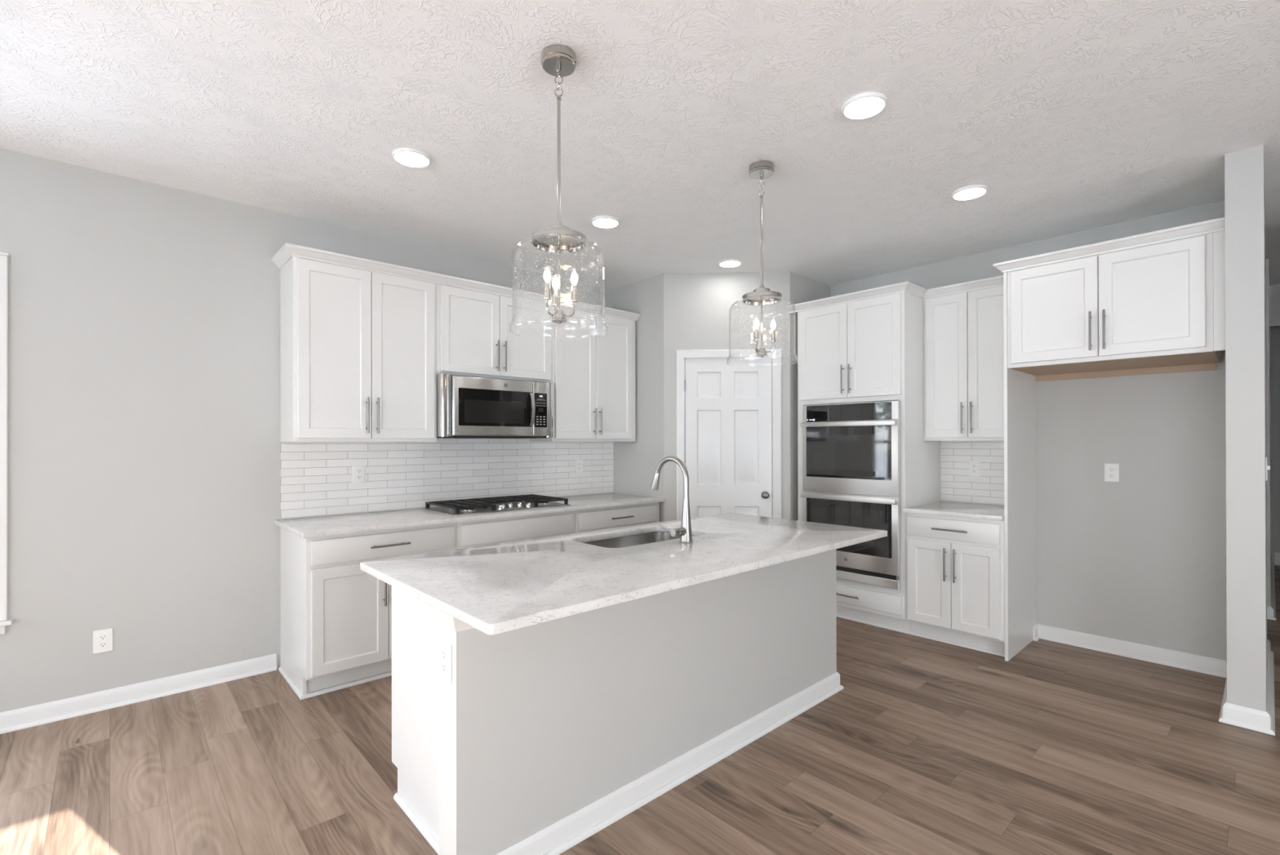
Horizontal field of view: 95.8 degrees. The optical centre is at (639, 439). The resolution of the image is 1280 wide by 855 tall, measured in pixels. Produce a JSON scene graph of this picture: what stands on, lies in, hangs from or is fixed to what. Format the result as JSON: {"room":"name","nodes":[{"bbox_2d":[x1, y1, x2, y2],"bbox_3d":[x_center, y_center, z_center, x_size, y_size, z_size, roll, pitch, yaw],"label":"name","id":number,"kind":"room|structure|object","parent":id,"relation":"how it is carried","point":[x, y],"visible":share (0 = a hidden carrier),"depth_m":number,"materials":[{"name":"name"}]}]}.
{"room":"kitchen","nodes":[
{"label":"kitchen","id":0,"kind":"room"},
{"bbox_2d":[0,147,612,711],"bbox_3d":[-0.885,0.001,4.811,14.040,2.778,0.120,0,0,-43],"label":"wall","id":1,"kind":"structure","parent":0,"point":[144,464],"depth_m":3.10,"materials":[{"name":"grey paint"}]},
{"bbox_2d":[0,252,13,634],"bbox_3d":[-3.785,0.017,2.111,2.041,1.812,0.150,0,0,-43],"label":"window","id":2,"kind":"structure","parent":1,"relation":"in","point":[4,621],"depth_m":2.75,"materials":[{"name":"white"}]},
{"bbox_2d":[93,627,112,653],"bbox_3d":[-2.775,1.038,2.986,0.075,0.117,0.008,0,0,-43],"label":"wall outlet","id":3,"kind":"object","parent":1,"relation":"attached to","point":[102,638],"visible":1,"depth_m":2.98,"materials":[{"name":"white plastic"}]},
{"bbox_2d":[98,634,106,639],"bbox_3d":[-2.773,1.019,2.984,0.033,0.025,0.002,0,0,-43],"label":"receptacle","id":4,"kind":"object","parent":3,"relation":"attached to","point":[101,637],"depth_m":2.98,"materials":[{"name":"white plastic"}]},
{"bbox_2d":[98,641,106,647],"bbox_3d":[-2.773,1.058,2.984,0.033,0.025,0.002,0,0,-43],"label":"receptacle","id":5,"kind":"object","parent":3,"relation":"attached to","point":[101,644],"depth_m":2.98,"materials":[{"name":"white plastic"}]},
{"bbox_2d":[0,653,276,733],"bbox_3d":[-4.059,1.341,1.794,5.044,0.093,0.028,0,0,-43],"label":"baseboard","id":6,"kind":"structure","parent":1,"relation":"attached to","point":[11,720],"depth_m":3.05,"materials":[{"name":"white wood"}]},
{"bbox_2d":[280,256,450,441],"bbox_3d":[-1.726,-0.520,3.692,0.917,1.065,0.394,0,0,-43],"label":"upper cabinet","id":7,"kind":"object","parent":1,"relation":"attached to","point":[358,347],"depth_m":3.51,"materials":[{"name":"white wood"}]},
{"bbox_2d":[271,242,639,320],"bbox_3d":[-1.114,-1.069,4.266,2.684,0.056,0.378,0,0,-43],"label":"crown molding","id":8,"kind":"structure","parent":7,"relation":"attached to","point":[287,251],"depth_m":3.76,"materials":[{"name":"white wood"}]},
{"bbox_2d":[280,438,613,519],"bbox_3d":[-1.220,0.221,4.416,2.638,0.524,0.008,0,0,-43],"label":"backsplash","id":9,"kind":"structure","parent":1,"relation":"attached to","point":[317,477],"depth_m":4.14,"materials":[{"name":"tile"}]},
{"bbox_2d":[352,465,364,483],"bbox_3d":[-1.857,0.226,3.819,0.075,0.117,0.008,0,0,-43],"label":"wall outlet","id":10,"kind":"object","parent":9,"relation":"attached to","point":[358,471],"visible":1,"depth_m":3.81,"materials":[{"name":"white plastic"}]},
{"bbox_2d":[575,459,582,472],"bbox_3d":[-0.529,0.230,5.037,0.075,0.117,0.008,0,0,-43],"label":"wall outlet","id":11,"kind":"object","parent":9,"relation":"attached to","point":[579,463],"visible":1,"depth_m":5.04,"materials":[{"name":"white plastic"}]},
{"bbox_2d":[436,283,551,382],"bbox_3d":[-1.110,-0.746,4.258,0.913,0.613,0.394,0,0,-43],"label":"upper cabinet","id":12,"kind":"object","parent":1,"relation":"attached to","point":[474,338],"visible":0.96,"depth_m":4.10,"materials":[{"name":"white wood"}]},
{"bbox_2d":[436,374,550,438],"bbox_3d":[-1.080,-0.223,4.226,0.761,0.426,0.448,0,0,-43],"label":"microwave","id":13,"kind":"object","parent":12,"relation":"attached to","point":[482,407],"visible":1,"depth_m":4.06,"materials":[{"name":"grey metal"}]},
{"bbox_2d":[536,398,545,424],"bbox_3d":[-0.736,-0.208,4.290,0.082,0.192,0.001,0,0,-43],"label":"control panel","id":14,"kind":"object","parent":13,"relation":"attached to","point":[540,402],"depth_m":4.29,"materials":[{"name":"grey plastic"}]},
{"bbox_2d":[529,305,635,441],"bbox_3d":[-0.481,-0.520,4.834,0.948,1.065,0.394,0,0,-43],"label":"upper cabinet","id":15,"kind":"object","parent":1,"relation":"attached to","point":[593,378],"depth_m":4.70,"materials":[{"name":"white wood"}]},
{"bbox_2d":[0,0,1279,288],"bbox_3d":[1.547,-1.450,2.161,14.040,0.100,7.324,0,0,-43],"label":"ceiling","id":16,"kind":"structure","parent":0,"point":[1073,116],"depth_m":2.50,"materials":[{"name":"white paint"}]},
{"bbox_2d":[391,147,431,168],"bbox_3d":[-1.122,-1.385,2.841,0.181,0.016,0.181,0,0,-43],"label":"recessed light","id":17,"kind":"object","parent":16,"relation":"in","point":[407,157],"visible":1,"depth_m":2.82,"materials":[{"name":"white plastic"}]},
{"bbox_2d":[509,44,608,340],"bbox_3d":[-0.295,-0.894,2.102,0.355,1.005,0.355,0,0,-43],"label":"pendant light","id":18,"kind":"object","parent":16,"relation":"hanging from","point":[558,60],"visible":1,"depth_m":2.09,"materials":[{"name":"clear glass"}]},
{"bbox_2d":[591,215,619,228],"bbox_3d":[-0.219,-1.384,3.676,0.181,0.016,0.181,0,0,-43],"label":"recessed light","id":19,"kind":"object","parent":16,"relation":"in","point":[602,221],"visible":1,"depth_m":3.66,"materials":[{"name":"white plastic"}]},
{"bbox_2d":[718,258,742,267],"bbox_3d":[0.706,-1.384,4.528,0.181,0.016,0.181,0,0,-43],"label":"recessed light","id":20,"kind":"object","parent":16,"relation":"in","point":[727,263],"visible":1,"depth_m":4.50,"materials":[{"name":"white plastic"}]},
{"bbox_2d":[726,160,798,367],"bbox_3d":[0.621,-0.893,2.948,0.355,1.005,0.355,0,0,-43],"label":"pendant light","id":21,"kind":"object","parent":16,"relation":"hanging from","point":[759,170],"visible":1,"depth_m":2.93,"materials":[{"name":"clear glass"}]},
{"bbox_2d":[840,92,887,119],"bbox_3d":[0.935,-1.390,2.411,0.181,0.016,0.181,0,0,-43],"label":"recessed light","id":22,"kind":"object","parent":16,"relation":"in","point":[865,105],"visible":1,"depth_m":2.40,"materials":[{"name":"white plastic"}]},
{"bbox_2d":[951,184,988,200],"bbox_3d":[1.854,-1.389,3.251,0.181,0.016,0.181,0,0,-43],"label":"recessed light","id":23,"kind":"object","parent":16,"relation":"in","point":[975,191],"visible":1,"depth_m":3.23,"materials":[{"name":"white plastic"}]},
{"bbox_2d":[0,564,1279,854],"bbox_3d":[1.651,1.403,2.203,14.268,0.050,7.264,0,0,-43],"label":"floor","id":24,"kind":"structure","parent":0,"point":[926,746],"depth_m":2.40,"materials":[{"name":"brown wood"}]},
{"bbox_2d":[280,522,456,694],"bbox_3d":[-1.651,0.951,3.551,0.837,0.874,0.692,0,0,-43],"label":"base cabinet","id":25,"kind":"object","parent":24,"relation":"on","point":[335,616],"visible":0.54,"depth_m":3.21,"materials":[{"name":"white wood"}]},
{"bbox_2d":[278,666,391,699],"bbox_3d":[-1.028,1.379,4.179,2.635,0.018,0.552,0,0,-43],"label":"trim","id":26,"kind":"structure","parent":25,"relation":"attached to","point":[281,669],"depth_m":3.25,"materials":[{"name":"white wood"}]},
{"bbox_2d":[456,511,574,549],"bbox_3d":[-1.006,0.951,4.144,0.913,0.874,0.692,0,0,-43],"label":"drawer front","id":27,"kind":"object","parent":24,"relation":"on","point":[495,531],"visible":0.17,"depth_m":3.88,"materials":[{"name":"white wood"}]},
{"bbox_2d":[274,492,666,537],"bbox_3d":[-1.001,0.498,4.154,2.668,0.030,0.686,0,0,-43],"label":"countertop","id":28,"kind":"structure","parent":27,"relation":"on","point":[338,524],"depth_m":3.61,"materials":[{"name":"stone"}]},
{"bbox_2d":[422,493,571,515],"bbox_3d":[-1.012,0.457,4.151,0.906,0.051,0.534,0,0,-43],"label":"gas cooktop","id":29,"kind":"object","parent":28,"relation":"in","point":[519,502],"visible":1,"depth_m":4.05,"materials":[{"name":"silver metal"}]},
{"bbox_2d":[425,501,568,514],"bbox_3d":[-1.012,0.475,4.151,0.878,0.003,0.506,0,0,-43],"label":"tray","id":30,"kind":"object","parent":29,"relation":"on","point":[515,505],"depth_m":4.00,"materials":[{"name":"grey metal"}]},
{"bbox_2d":[574,502,659,533],"bbox_3d":[-0.349,0.951,4.746,0.867,0.874,0.692,0,0,-43],"label":"base cabinet","id":31,"kind":"object","parent":24,"relation":"on","point":[601,518],"visible":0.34,"depth_m":4.48,"materials":[{"name":"white wood"}]},
{"bbox_2d":[391,548,844,854],"bbox_3d":[0.024,0.945,2.744,2.268,0.875,0.806,0,0,-43],"label":"kitchen island","id":32,"kind":"object","parent":24,"relation":"on","point":[543,736],"visible":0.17,"depth_m":2.12,"materials":[{"name":"grey paint"}]},
{"bbox_2d":[440,638,451,683],"bbox_3d":[-0.593,0.673,1.759,0.008,0.117,0.075,0,0,-43],"label":"wall outlet","id":33,"kind":"object","parent":32,"relation":"attached to","point":[445,647],"visible":1,"depth_m":1.75,"materials":[{"name":"white plastic"}]},
{"bbox_2d":[441,649,447,659],"bbox_3d":[-0.595,0.653,1.757,0.002,0.025,0.033,0,0,-43],"label":"receptacle","id":34,"kind":"object","parent":33,"relation":"attached to","point":[444,652],"depth_m":1.75,"materials":[{"name":"white plastic"}]},
{"bbox_2d":[441,662,447,672],"bbox_3d":[-0.595,0.692,1.757,0.002,0.025,0.033,0,0,-43],"label":"receptacle","id":35,"kind":"object","parent":33,"relation":"attached to","point":[444,665],"depth_m":1.75,"materials":[{"name":"white plastic"}]},
{"bbox_2d":[360,512,887,635],"bbox_3d":[0.102,0.492,2.650,2.294,0.030,1.055,0,0,-43],"label":"island countertop","id":36,"kind":"structure","parent":32,"relation":"on","point":[494,588],"depth_m":2.19,"materials":[{"name":"stone"}]},
{"bbox_2d":[582,531,680,547],"bbox_3d":[0.005,0.611,2.881,0.708,0.207,0.403,0,0,-43],"label":"sink","id":37,"kind":"object","parent":36,"relation":"in","point":[650,537],"visible":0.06,"depth_m":3.09,"materials":[{"name":"silver metal"}]},
{"bbox_2d":[650,455,693,542],"bbox_3d":[0.125,0.277,2.762,0.123,0.400,0.264,0,0,-43],"label":"faucet","id":38,"kind":"object","parent":36,"relation":"on","point":[685,531],"visible":1,"depth_m":2.70,"materials":[{"name":"silver metal"}]},
{"bbox_2d":[797,291,940,631],"bbox_3d":[1.774,0.164,4.625,0.719,2.441,0.934,0,0,-43],"label":"tall cabinet","id":39,"kind":"object","parent":24,"relation":"on","point":[870,349],"visible":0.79,"depth_m":4.28,"materials":[{"name":"white wood"}]},
{"bbox_2d":[800,400,901,589],"bbox_3d":[1.767,0.390,4.541,0.656,1.335,0.764,0,0,-43],"label":"double oven","id":40,"kind":"object","parent":39,"relation":"in","point":[851,451],"visible":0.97,"depth_m":4.28,"materials":[{"name":"grey metal"}]},
{"bbox_2d":[836,613,1004,656],"bbox_3d":[1.841,1.374,4.215,0.014,0.018,1.474,0,0,-43],"label":"trim","id":41,"kind":"structure","parent":39,"relation":"attached to","point":[950,642],"depth_m":4.04,"materials":[{"name":"white wood"}]},
{"bbox_2d":[905,512,1004,653],"bbox_3d":[2.300,0.945,4.052,0.719,0.874,0.612,0,0,-43],"label":"base cabinet","id":42,"kind":"object","parent":24,"relation":"on","point":[955,585],"visible":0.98,"depth_m":3.82,"materials":[{"name":"white wood"}]},
{"bbox_2d":[902,501,1004,520],"bbox_3d":[2.305,0.492,4.062,0.698,0.030,0.616,0,0,-43],"label":"countertop","id":43,"kind":"structure","parent":42,"relation":"on","point":[971,510],"depth_m":3.95,"materials":[{"name":"stone"}]},
{"bbox_2d":[1003,271,1036,661],"bbox_3d":[2.533,0.160,3.840,0.662,2.441,0.019,0,0,-43],"label":"panel","id":44,"kind":"object","parent":24,"relation":"on","point":[1020,388],"visible":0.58,"depth_m":3.78,"materials":[{"name":"white wood"}]},
{"bbox_2d":[612,271,830,521],"bbox_3d":[0.726,-0.002,5.073,1.975,2.778,0.553,0,0,3],"label":"wall","id":45,"kind":"structure","parent":0,"point":[684,310],"depth_m":4.82,"materials":[{"name":"grey paint"}]},
{"bbox_2d":[675,348,781,519],"bbox_3d":[0.737,0.319,4.827,0.864,2.136,0.170,0,0,2],"label":"door","id":46,"kind":"structure","parent":45,"relation":"in","point":[729,416],"depth_m":4.81,"materials":[{"name":"white wood"}]},
{"bbox_2d":[830,200,1226,660],"bbox_3d":[2.582,-0.007,4.367,0.120,2.778,2.654,0,0,-43],"label":"wall","id":47,"kind":"structure","parent":0,"point":[1140,557],"depth_m":3.69,"materials":[{"name":"grey paint"}]},
{"bbox_2d":[923,284,1004,440],"bbox_3d":[2.417,-0.527,4.166,0.394,1.065,0.612,0,0,-43],"label":"upper cabinet","id":48,"kind":"object","parent":47,"relation":"attached to","point":[963,352],"visible":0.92,"depth_m":4.07,"materials":[{"name":"white wood"}]},
{"bbox_2d":[940,440,1004,505],"bbox_3d":[2.560,0.242,4.295,0.008,0.470,0.611,0,0,-43],"label":"backsplash","id":49,"kind":"structure","parent":47,"relation":"attached to","point":[957,485],"depth_m":4.35,"materials":[{"name":"tile"}]},
{"bbox_2d":[968,460,980,476],"bbox_3d":[2.510,0.214,4.337,0.008,0.117,0.075,0,0,-43],"label":"wall outlet","id":50,"kind":"object","parent":49,"relation":"attached to","point":[974,465],"visible":1,"depth_m":4.33,"materials":[{"name":"white plastic"}]},
{"bbox_2d":[1104,463,1119,481],"bbox_3d":[3.061,0.212,3.749,0.008,0.117,0.075,0,0,-43],"label":"wall outlet","id":51,"kind":"object","parent":47,"relation":"attached to","point":[1111,470],"visible":1,"depth_m":3.75,"materials":[{"name":"white plastic"}]},
{"bbox_2d":[1007,230,1225,381],"bbox_3d":[2.841,-0.736,3.462,0.718,0.651,0.958,0,0,-43],"label":"upper cabinet","id":52,"kind":"object","parent":47,"relation":"attached to","point":[1157,308],"visible":0.99,"depth_m":3.22,"materials":[{"name":"white wood"}]},
{"bbox_2d":[786,217,1225,313],"bbox_3d":[2.314,-1.076,4.046,0.707,0.056,2.529,0,0,-43],"label":"crown molding","id":53,"kind":"structure","parent":52,"relation":"on","point":[1215,225],"depth_m":3.49,"materials":[{"name":"white wood"}]},
{"bbox_2d":[1033,623,1226,677],"bbox_3d":[3.074,1.333,3.667,0.100,0.093,0.966,0,0,-43],"label":"baseboard","id":54,"kind":"structure","parent":47,"relation":"attached to","point":[1210,665],"depth_m":3.66,"materials":[{"name":"white wood"}]},
{"bbox_2d":[1224,144,1271,711],"bbox_3d":[4.936,-0.010,4.627,5.470,2.778,0.146,0,0,-43],"label":"wall","id":55,"kind":"structure","parent":0,"point":[1244,171],"depth_m":2.79,"materials":[{"name":"grey paint"}]},
{"bbox_2d":[1218,639,1275,735],"bbox_3d":[3.459,1.331,3.277,1.526,0.093,0.186,0,0,-43],"label":"baseboard","id":56,"kind":"structure","parent":55,"relation":"attached to","point":[1245,717],"depth_m":2.80,"materials":[{"name":"white wood"}]},
{"bbox_2d":[1265,457,1270,480],"bbox_3d":[3.208,0.147,2.953,0.120,0.117,0.016,0,0,-43],"label":"light switch","id":57,"kind":"object","parent":55,"relation":"attached to","point":[1266,466],"visible":1,"depth_m":2.92,"materials":[{"name":"white plastic"}]},
{"bbox_2d":[1266,555,1275,619],"bbox_3d":[5.890,1.333,5.466,2.928,0.093,0.158,0,0,-43],"label":"baseboard","id":58,"kind":"structure","parent":55,"relation":"attached to","point":[1271,611],"depth_m":4.83,"materials":[{"name":"white wood"}]},
{"bbox_2d":[1269,327,1279,563],"bbox_3d":[6.679,-0.007,6.862,0.120,2.778,7.084,0,0,-43],"label":"wall","id":59,"kind":"structure","parent":0,"point":[1274,333],"depth_m":6.40,"materials":[{"name":"grey paint"}]},
{"bbox_2d":[1274,551,1279,564],"bbox_3d":[8.021,1.305,5.296,0.016,0.140,2.970,0,0,-43],"label":"baseboard","id":60,"kind":"structure","parent":59,"relation":"attached to","point":[1277,554],"depth_m":6.37,"materials":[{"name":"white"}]},
{"bbox_2d":[1269,284,1279,328],"bbox_3d":[6.778,-1.220,4.188,0.150,0.368,3.000,0,0,-43],"label":"wall header","id":61,"kind":"structure","parent":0,"point":[1274,290],"depth_m":5.22,"materials":[{"name":"grey paint"}]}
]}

